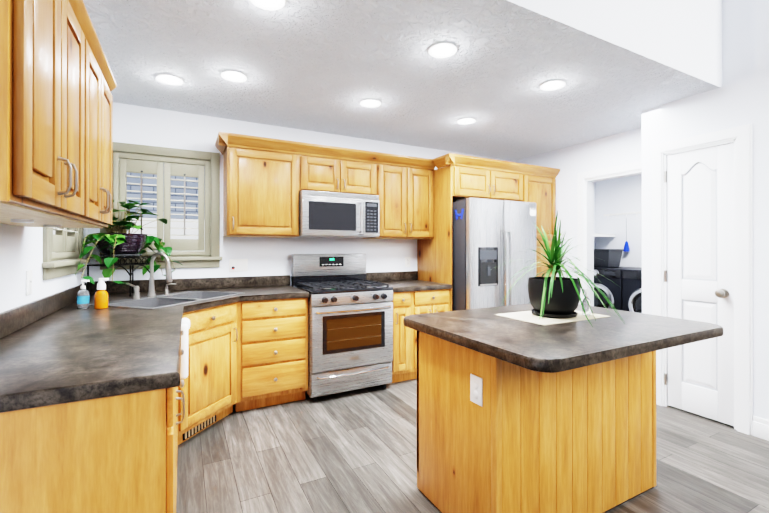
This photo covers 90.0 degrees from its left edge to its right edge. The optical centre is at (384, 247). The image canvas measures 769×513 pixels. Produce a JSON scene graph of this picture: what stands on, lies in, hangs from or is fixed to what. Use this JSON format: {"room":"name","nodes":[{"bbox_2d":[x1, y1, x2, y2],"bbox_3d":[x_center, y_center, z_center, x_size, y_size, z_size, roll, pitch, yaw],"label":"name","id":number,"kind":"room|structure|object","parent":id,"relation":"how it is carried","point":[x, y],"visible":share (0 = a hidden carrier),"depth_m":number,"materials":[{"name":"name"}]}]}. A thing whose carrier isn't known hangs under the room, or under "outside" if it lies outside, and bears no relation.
{"room":"kitchen","nodes":[
{"label":"kitchen","id":0,"kind":"room"},
{"bbox_2d":[0,223,87,312],"bbox_3d":[-0.735,-0.576,-0.135,0.120,3.700,7.000,0,0,-28],"label":"wall","id":1,"kind":"structure","parent":0,"point":[21,250],"depth_m":1.78,"materials":[{"name":"white paint"}]},
{"bbox_2d":[26,270,31,294],"bbox_3d":[-1.698,0.168,1.843,0.014,0.116,0.070,0,0,-28],"label":"light switch","id":2,"kind":"object","parent":1,"relation":"attached to","point":[29,282],"visible":1,"depth_m":1.84,"materials":[{"name":"white plastic"}]},
{"bbox_2d":[0,282,91,339],"bbox_3d":[-1.727,0.313,1.907,0.019,0.099,2.453,0,0,-28],"label":"backsplash","id":3,"kind":"structure","parent":1,"relation":"attached to","point":[11,320],"depth_m":1.87,"materials":[{"name":"grey stone"}]},
{"bbox_2d":[0,0,95,223],"bbox_3d":[-1.107,-0.468,1.072,0.337,0.730,0.707,0,0,-28],"label":"upper cabinet","id":4,"kind":"object","parent":1,"relation":"attached to","point":[58,84],"depth_m":1.03,"materials":[{"name":"brown wood"}]},
{"bbox_2d":[9,36,115,227],"bbox_3d":[-1.368,-0.467,1.569,0.337,0.730,0.695,0,0,-28],"label":"upper cabinet","id":5,"kind":"object","parent":1,"relation":"attached to","point":[105,82],"depth_m":1.71,"materials":[{"name":"brown wood"}]},
{"bbox_2d":[42,227,89,279],"bbox_3d":[-2.026,-0.333,2.383,0.175,1.015,0.880,0,0,-28],"label":"window shutters","id":6,"kind":"object","parent":1,"relation":"attached to","point":[65,245],"visible":0.25,"depth_m":2.31,"materials":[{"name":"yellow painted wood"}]},
{"bbox_2d":[180,318,189,378],"bbox_3d":[-1.207,0.604,2.317,0.062,0.350,0.125,0,0,-28],"label":"dishwasher","id":7,"kind":"object","parent":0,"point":[185,325],"depth_m":2.27,"materials":[{"name":"white"}]},
{"bbox_2d":[160,288,243,299],"bbox_3d":[-1.387,0.455,2.920,0.516,0.191,0.516,0,0,-28],"label":"sink","id":8,"kind":"object","parent":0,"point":[206,293],"depth_m":3.12,"materials":[{"name":"silver metal"}]},
{"bbox_2d":[88,102,515,294],"bbox_3d":[-0.309,0.063,4.109,4.820,2.440,0.120,0,0,-28],"label":"wall","id":9,"kind":"structure","parent":0,"point":[148,126],"depth_m":3.55,"materials":[{"name":"white paint"}]},
{"bbox_2d":[96,142,221,269],"bbox_3d":[-1.870,-0.332,3.259,0.906,1.015,0.175,0,0,-28],"label":"window shutters","id":10,"kind":"object","parent":9,"relation":"attached to","point":[164,167],"visible":0.81,"depth_m":3.25,"materials":[{"name":"painted wood"},{"name":"glass"}]},
{"bbox_2d":[229,259,247,271],"bbox_3d":[-1.325,0.161,3.493,0.162,0.116,0.024,0,0,-28],"label":"electrical outlet","id":11,"kind":"object","parent":9,"relation":"attached to","point":[238,265],"visible":1,"depth_m":3.50,"materials":[{"name":"white plastic"}]},
{"bbox_2d":[92,272,417,295],"bbox_3d":[-0.954,0.316,3.688,3.007,0.099,0.019,0,0,-28],"label":"backsplash","id":12,"kind":"structure","parent":9,"relation":"attached to","point":[249,281],"depth_m":3.39,"materials":[{"name":"grey stone"}]},
{"bbox_2d":[223,132,302,237],"bbox_3d":[-1.098,-0.511,3.429,0.598,0.826,0.347,0,0,-28],"label":"upper cabinet","id":13,"kind":"object","parent":9,"relation":"attached to","point":[266,181],"depth_m":3.27,"materials":[{"name":"brown wood"}]},
{"bbox_2d":[303,142,378,194],"bbox_3d":[-0.493,-0.716,3.747,0.770,0.415,0.347,0,0,-28],"label":"upper cabinet","id":14,"kind":"object","parent":9,"relation":"attached to","point":[326,168],"depth_m":3.58,"materials":[{"name":"brown wood"}]},
{"bbox_2d":[298,190,379,237],"bbox_3d":[-0.463,-0.303,3.689,0.758,0.402,0.458,0,0,-28],"label":"microwave","id":15,"kind":"object","parent":14,"relation":"attached to","point":[335,214],"visible":0.94,"depth_m":3.52,"materials":[{"name":"silver metal"}]},
{"bbox_2d":[364,152,434,238],"bbox_3d":[0.151,-0.510,4.085,0.684,0.826,0.347,0,0,-28],"label":"upper cabinet","id":16,"kind":"object","parent":9,"relation":"attached to","point":[406,183],"depth_m":3.92,"materials":[{"name":"brown wood"}]},
{"bbox_2d":[405,257,409,266],"bbox_3d":[0.261,0.163,4.334,0.070,0.116,0.008,0,0,-28],"label":"electrical outlet","id":17,"kind":"object","parent":9,"relation":"attached to","point":[407,261],"visible":1,"depth_m":4.33,"materials":[{"name":"white plastic"}]},
{"bbox_2d":[433,153,524,204],"bbox_3d":[0.975,-0.719,4.353,0.978,0.404,0.637,0,0,-28],"label":"upper cabinet","id":18,"kind":"object","parent":9,"relation":"attached to","point":[458,176],"depth_m":4.01,"materials":[{"name":"brown wood"}]},
{"bbox_2d":[83,0,719,160],"bbox_3d":[1.191,-1.218,3.803,7.190,0.120,2.960,0,0,-28],"label":"ceiling","id":19,"kind":"structure","parent":0,"point":[325,66],"depth_m":2.52,"materials":[{"name":"grey paint"}]},
{"bbox_2d":[156,74,183,84],"bbox_3d":[-1.474,-1.154,2.641,0.170,0.012,0.170,0,0,-28],"label":"recessed light","id":20,"kind":"object","parent":19,"relation":"in","point":[169,79],"visible":0.94,"depth_m":2.64,"materials":[{"name":"white"}]},
{"bbox_2d":[221,70,246,81],"bbox_3d":[-1.013,-1.155,2.590,0.170,0.012,0.170,0,0,-28],"label":"recessed light","id":21,"kind":"object","parent":19,"relation":"in","point":[233,75],"visible":0.94,"depth_m":2.59,"materials":[{"name":"white"}]},
{"bbox_2d":[250,0,285,9],"bbox_3d":[-0.545,-1.156,1.785,0.170,0.012,0.170,0,0,-28],"label":"recessed light","id":22,"kind":"object","parent":19,"relation":"in","point":[271,4],"visible":1,"depth_m":1.82,"materials":[{"name":"white"}]},
{"bbox_2d":[360,99,380,106],"bbox_3d":[-0.112,-1.153,3.068,0.170,0.012,0.170,0,0,-28],"label":"recessed light","id":23,"kind":"object","parent":19,"relation":"in","point":[370,103],"visible":0.94,"depth_m":3.06,"materials":[{"name":"white"}]},
{"bbox_2d":[428,42,456,57],"bbox_3d":[0.340,-1.155,2.250,0.170,0.012,0.170,0,0,-28],"label":"recessed light","id":24,"kind":"object","parent":19,"relation":"in","point":[442,49],"visible":1,"depth_m":2.25,"materials":[{"name":"white"}]},
{"bbox_2d":[457,118,475,123],"bbox_3d":[0.745,-1.153,3.501,0.170,0.012,0.170,0,0,-28],"label":"recessed light","id":25,"kind":"object","parent":19,"relation":"in","point":[466,120],"visible":0.98,"depth_m":3.50,"materials":[{"name":"white"}]},
{"bbox_2d":[540,80,565,90],"bbox_3d":[1.194,-1.154,2.732,0.170,0.012,0.170,0,0,-28],"label":"recessed light","id":26,"kind":"object","parent":19,"relation":"in","point":[552,85],"visible":0.96,"depth_m":2.73,"materials":[{"name":"white"}]},
{"bbox_2d":[176,379,768,512],"bbox_3d":[2.262,1.308,1.757,7.190,0.060,7.570,0,0,-28],"label":"floor","id":27,"kind":"structure","parent":0,"point":[353,451],"depth_m":2.29,"materials":[{"name":"wood"}]},
{"bbox_2d":[0,388,179,512],"bbox_3d":[-1.025,0.842,1.224,0.627,0.870,0.565,0,0,-28],"label":"base cabinet","id":28,"kind":"object","parent":27,"relation":"on","point":[117,402],"depth_m":1.03,"materials":[{"name":"brown wood"}]},
{"bbox_2d":[0,284,416,415],"bbox_3d":[-1.040,0.386,2.267,1.572,0.044,2.455,0,0,-28],"label":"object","id":29,"kind":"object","parent":28,"relation":"on","point":[73,355],"depth_m":1.81,"materials":[{"name":"grey stone"}]},
{"bbox_2d":[77,280,89,308],"bbox_3d":[-1.794,0.278,2.289,0.061,0.170,0.060,0,0,-28],"label":"clear soap bottle","id":30,"kind":"object","parent":29,"relation":"on","point":[83,298],"visible":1,"depth_m":2.27,"materials":[{"name":"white plastic"}]},
{"bbox_2d":[94,278,108,308],"bbox_3d":[-1.688,0.273,2.294,0.070,0.180,0.068,0,0,-28],"label":"soap bottle","id":31,"kind":"object","parent":29,"relation":"on","point":[101,298],"visible":1,"depth_m":2.27,"materials":[{"name":"orange plastic"}]},
{"bbox_2d":[87,256,151,298],"bbox_3d":[-1.978,0.217,2.887,0.206,0.294,0.366,0,0,17],"label":"plant stand","id":32,"kind":"object","parent":29,"relation":"on","point":[133,264],"visible":0.69,"depth_m":2.85,"materials":[{"name":"black metal"}]},
{"bbox_2d":[75,199,181,283],"bbox_3d":[-1.776,-0.068,2.761,0.583,0.606,0.757,0,0,-28],"label":"plant","id":33,"kind":"object","parent":32,"relation":"on","point":[120,242],"visible":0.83,"depth_m":2.79,"materials":[{"name":"green plant"}]},
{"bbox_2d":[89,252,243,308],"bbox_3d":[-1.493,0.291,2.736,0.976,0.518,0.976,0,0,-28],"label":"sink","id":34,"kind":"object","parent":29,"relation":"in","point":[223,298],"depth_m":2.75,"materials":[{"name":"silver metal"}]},
{"bbox_2d":[96,292,203,311],"bbox_3d":[-1.510,0.454,2.524,0.515,0.191,0.515,0,0,-28],"label":"sink","id":35,"kind":"object","parent":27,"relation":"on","point":[118,303],"depth_m":2.67,"materials":[{"name":"silver metal"}]},
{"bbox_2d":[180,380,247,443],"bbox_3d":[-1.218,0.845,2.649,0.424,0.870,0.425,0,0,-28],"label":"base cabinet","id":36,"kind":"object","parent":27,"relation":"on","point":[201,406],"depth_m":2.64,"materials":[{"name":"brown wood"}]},
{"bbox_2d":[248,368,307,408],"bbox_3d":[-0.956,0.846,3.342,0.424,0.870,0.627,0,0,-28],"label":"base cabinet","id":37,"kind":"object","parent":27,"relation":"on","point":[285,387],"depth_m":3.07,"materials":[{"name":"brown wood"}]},
{"bbox_2d":[291,253,392,401],"bbox_3d":[-0.393,0.671,3.554,0.758,1.220,0.722,0,0,-28],"label":"range","id":38,"kind":"object","parent":27,"relation":"on","point":[350,327],"visible":0.98,"depth_m":3.32,"materials":[{"name":"silver metal"}]},
{"bbox_2d":[389,292,415,383],"bbox_3d":[0.019,0.847,3.854,0.238,0.870,0.627,0,0,-28],"label":"base cabinet","id":39,"kind":"object","parent":27,"relation":"on","point":[404,303],"depth_m":3.60,"materials":[{"name":"brown wood"}]},
{"bbox_2d":[370,280,451,291],"bbox_3d":[0.220,0.389,3.951,0.684,0.044,0.646,0,0,-28],"label":"countertop","id":40,"kind":"structure","parent":39,"relation":"on","point":[398,285],"depth_m":3.75,"materials":[{"name":"grey stone"}]},
{"bbox_2d":[416,288,451,378],"bbox_3d":[0.322,0.848,4.013,0.446,0.870,0.627,0,0,-28],"label":"base cabinet","id":41,"kind":"object","parent":27,"relation":"on","point":[426,302],"depth_m":3.74,"materials":[{"name":"brown wood"}]},
{"bbox_2d":[452,197,535,310],"bbox_3d":[1.051,0.399,4.201,0.914,1.768,0.860,0,0,-28],"label":"fridge","id":42,"kind":"object","parent":27,"relation":"on","point":[488,235],"visible":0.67,"depth_m":3.82,"materials":[{"name":"grey metal"}]},
{"bbox_2d":[522,165,556,276],"bbox_3d":[1.649,0.181,4.705,0.545,2.204,0.637,0,0,-28],"label":"tall cabinet","id":43,"kind":"object","parent":27,"relation":"on","point":[540,181],"depth_m":4.43,"materials":[{"name":"brown wood"}]},
{"bbox_2d":[403,304,722,512],"bbox_3d":[0.838,0.821,1.911,1.240,0.915,0.935,0,0,-28],"label":"kitchen island","id":44,"kind":"object","parent":27,"relation":"on","point":[516,416],"visible":0.9,"depth_m":1.72,"materials":[{"name":"brown wood"}]},
{"bbox_2d":[470,374,482,406],"bbox_3d":[0.383,0.597,1.614,0.011,0.116,0.072,0,0,-28],"label":"outlet","id":45,"kind":"object","parent":44,"relation":"attached to","point":[476,380],"depth_m":1.61,"materials":[{"name":"white plastic"}]},
{"bbox_2d":[495,311,609,324],"bbox_3d":[0.888,0.361,2.043,0.500,0.003,0.320,0,0,-28],"label":"placemat","id":46,"kind":"object","parent":44,"relation":"on","point":[527,316],"visible":0.57,"depth_m":1.95,"materials":[{"name":"beige fabric"}]},
{"bbox_2d":[491,211,627,326],"bbox_3d":[0.940,0.083,2.022,0.641,0.551,0.663,0,0,-28],"label":"potted plant","id":47,"kind":"object","parent":46,"relation":"on","point":[553,296],"visible":1,"depth_m":1.96,"materials":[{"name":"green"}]},
{"bbox_2d":[582,289,590,315],"bbox_3d":[1.073,0.289,2.044,0.042,0.140,0.042,0,0,-28],"label":"spray bottle","id":48,"kind":"object","parent":46,"relation":"on","point":[586,307],"visible":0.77,"depth_m":2.03,"materials":[{"name":"white plastic"}]},
{"bbox_2d":[594,267,641,309],"bbox_3d":[3.495,0.796,5.885,0.830,0.980,0.690,0,0,-28],"label":"washer","id":49,"kind":"object","parent":27,"relation":"on","point":[610,289],"visible":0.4,"depth_m":5.57,"materials":[{"name":"grey metal"}]},
{"bbox_2d":[594,249,623,267],"bbox_3d":[3.446,0.166,6.013,0.368,0.280,0.368,0,0,-28],"label":"laundry basket","id":50,"kind":"object","parent":49,"relation":"on","point":[611,257],"visible":0.85,"depth_m":5.88,"materials":[{"name":"grey plastic"}]},
{"bbox_2d":[622,268,641,312],"bbox_3d":[3.821,0.795,5.265,0.830,0.980,0.690,0,0,-28],"label":"dryer","id":51,"kind":"object","parent":27,"relation":"on","point":[631,290],"visible":0.21,"depth_m":5.26,"materials":[{"name":"grey metal"}]},
{"bbox_2d":[516,128,641,277],"bbox_3d":[2.096,0.064,4.581,0.120,2.440,2.420,0,0,-28],"label":"wall","id":52,"kind":"structure","parent":0,"point":[570,162],"depth_m":4.35,"materials":[{"name":"white paint"}]},
{"bbox_2d":[594,182,595,248],"bbox_3d":[2.611,0.067,6.150,2.250,2.440,0.120,0,0,-28],"label":"wall","id":53,"kind":"structure","parent":0,"point":[594,182],"depth_m":6.61,"materials":[{"name":"white paint"}]},
{"bbox_2d":[594,233,615,236],"bbox_3d":[2.915,-0.199,6.045,1.790,0.052,0.349,0,0,-28],"label":"wire shelf","id":54,"kind":"object","parent":53,"relation":"attached to","point":[602,235],"visible":0.36,"depth_m":6.16,"materials":[{"name":"white metal"}]},
{"bbox_2d":[507,0,721,86],"bbox_3d":[1.855,-1.791,2.538,7.190,1.260,0.100,0,0,-28],"label":"wall","id":55,"kind":"structure","parent":0,"point":[684,36],"depth_m":2.41,"materials":[{"name":"white paint"}]},
{"bbox_2d":[596,174,641,266],"bbox_3d":[4.365,0.065,5.360,0.120,2.440,3.150,0,0,-28],"label":"wall","id":56,"kind":"structure","parent":0,"point":[619,195],"depth_m":6.23,"materials":[{"name":"white paint"}]},
{"bbox_2d":[604,211,641,250],"bbox_3d":[3.877,-0.248,6.059,0.093,0.620,0.920,0,0,-28],"label":"hook rail","id":57,"kind":"object","parent":56,"relation":"attached to","point":[626,246],"visible":0.75,"depth_m":6.11,"materials":[{"name":"white plastic"}]},
{"bbox_2d":[642,0,755,415],"bbox_3d":[2.616,-0.570,3.077,0.600,3.700,0.730,0,0,-28],"label":"wall","id":58,"kind":"structure","parent":0,"point":[729,103],"depth_m":2.79,"materials":[{"name":"white paint"}]},
{"bbox_2d":[577,124,752,434],"bbox_3d":[2.387,0.219,3.491,0.624,2.125,1.650,0,0,-28],"label":"door frame","id":59,"kind":"structure","parent":58,"relation":"attached to","point":[740,137],"depth_m":2.87,"materials":[{"name":"white wood"}]},
{"bbox_2d":[664,143,733,425],"bbox_3d":[2.360,0.263,2.910,0.121,2.011,0.442,0,0,-28],"label":"pantry door","id":60,"kind":"structure","parent":58,"relation":"in","point":[699,276],"depth_m":2.89,"materials":[{"name":"painted wood"},{"name":"brushed nickel"}]},
{"bbox_2d":[755,0,768,419],"bbox_3d":[3.858,-0.569,3.260,2.970,3.700,0.100,0,0,-28],"label":"wall","id":61,"kind":"structure","parent":0,"point":[762,184],"depth_m":2.58,"materials":[{"name":"white paint"}]},
{"bbox_2d":[752,416,768,440],"bbox_3d":[3.387,1.215,4.060,2.918,0.135,1.998,0,0,-28],"label":"baseboard","id":62,"kind":"structure","parent":61,"relation":"attached to","point":[760,427],"depth_m":2.58,"materials":[{"name":"white"}]},
{"label":"outside","id":63,"kind":"structure","parent":0,"visible":0},
{"bbox_2d":[53,166,204,250],"bbox_3d":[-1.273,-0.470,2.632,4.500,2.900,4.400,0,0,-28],"label":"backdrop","id":64,"kind":"structure","parent":63,"point":[173,204],"depth_m":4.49,"materials":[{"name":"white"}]}
]}

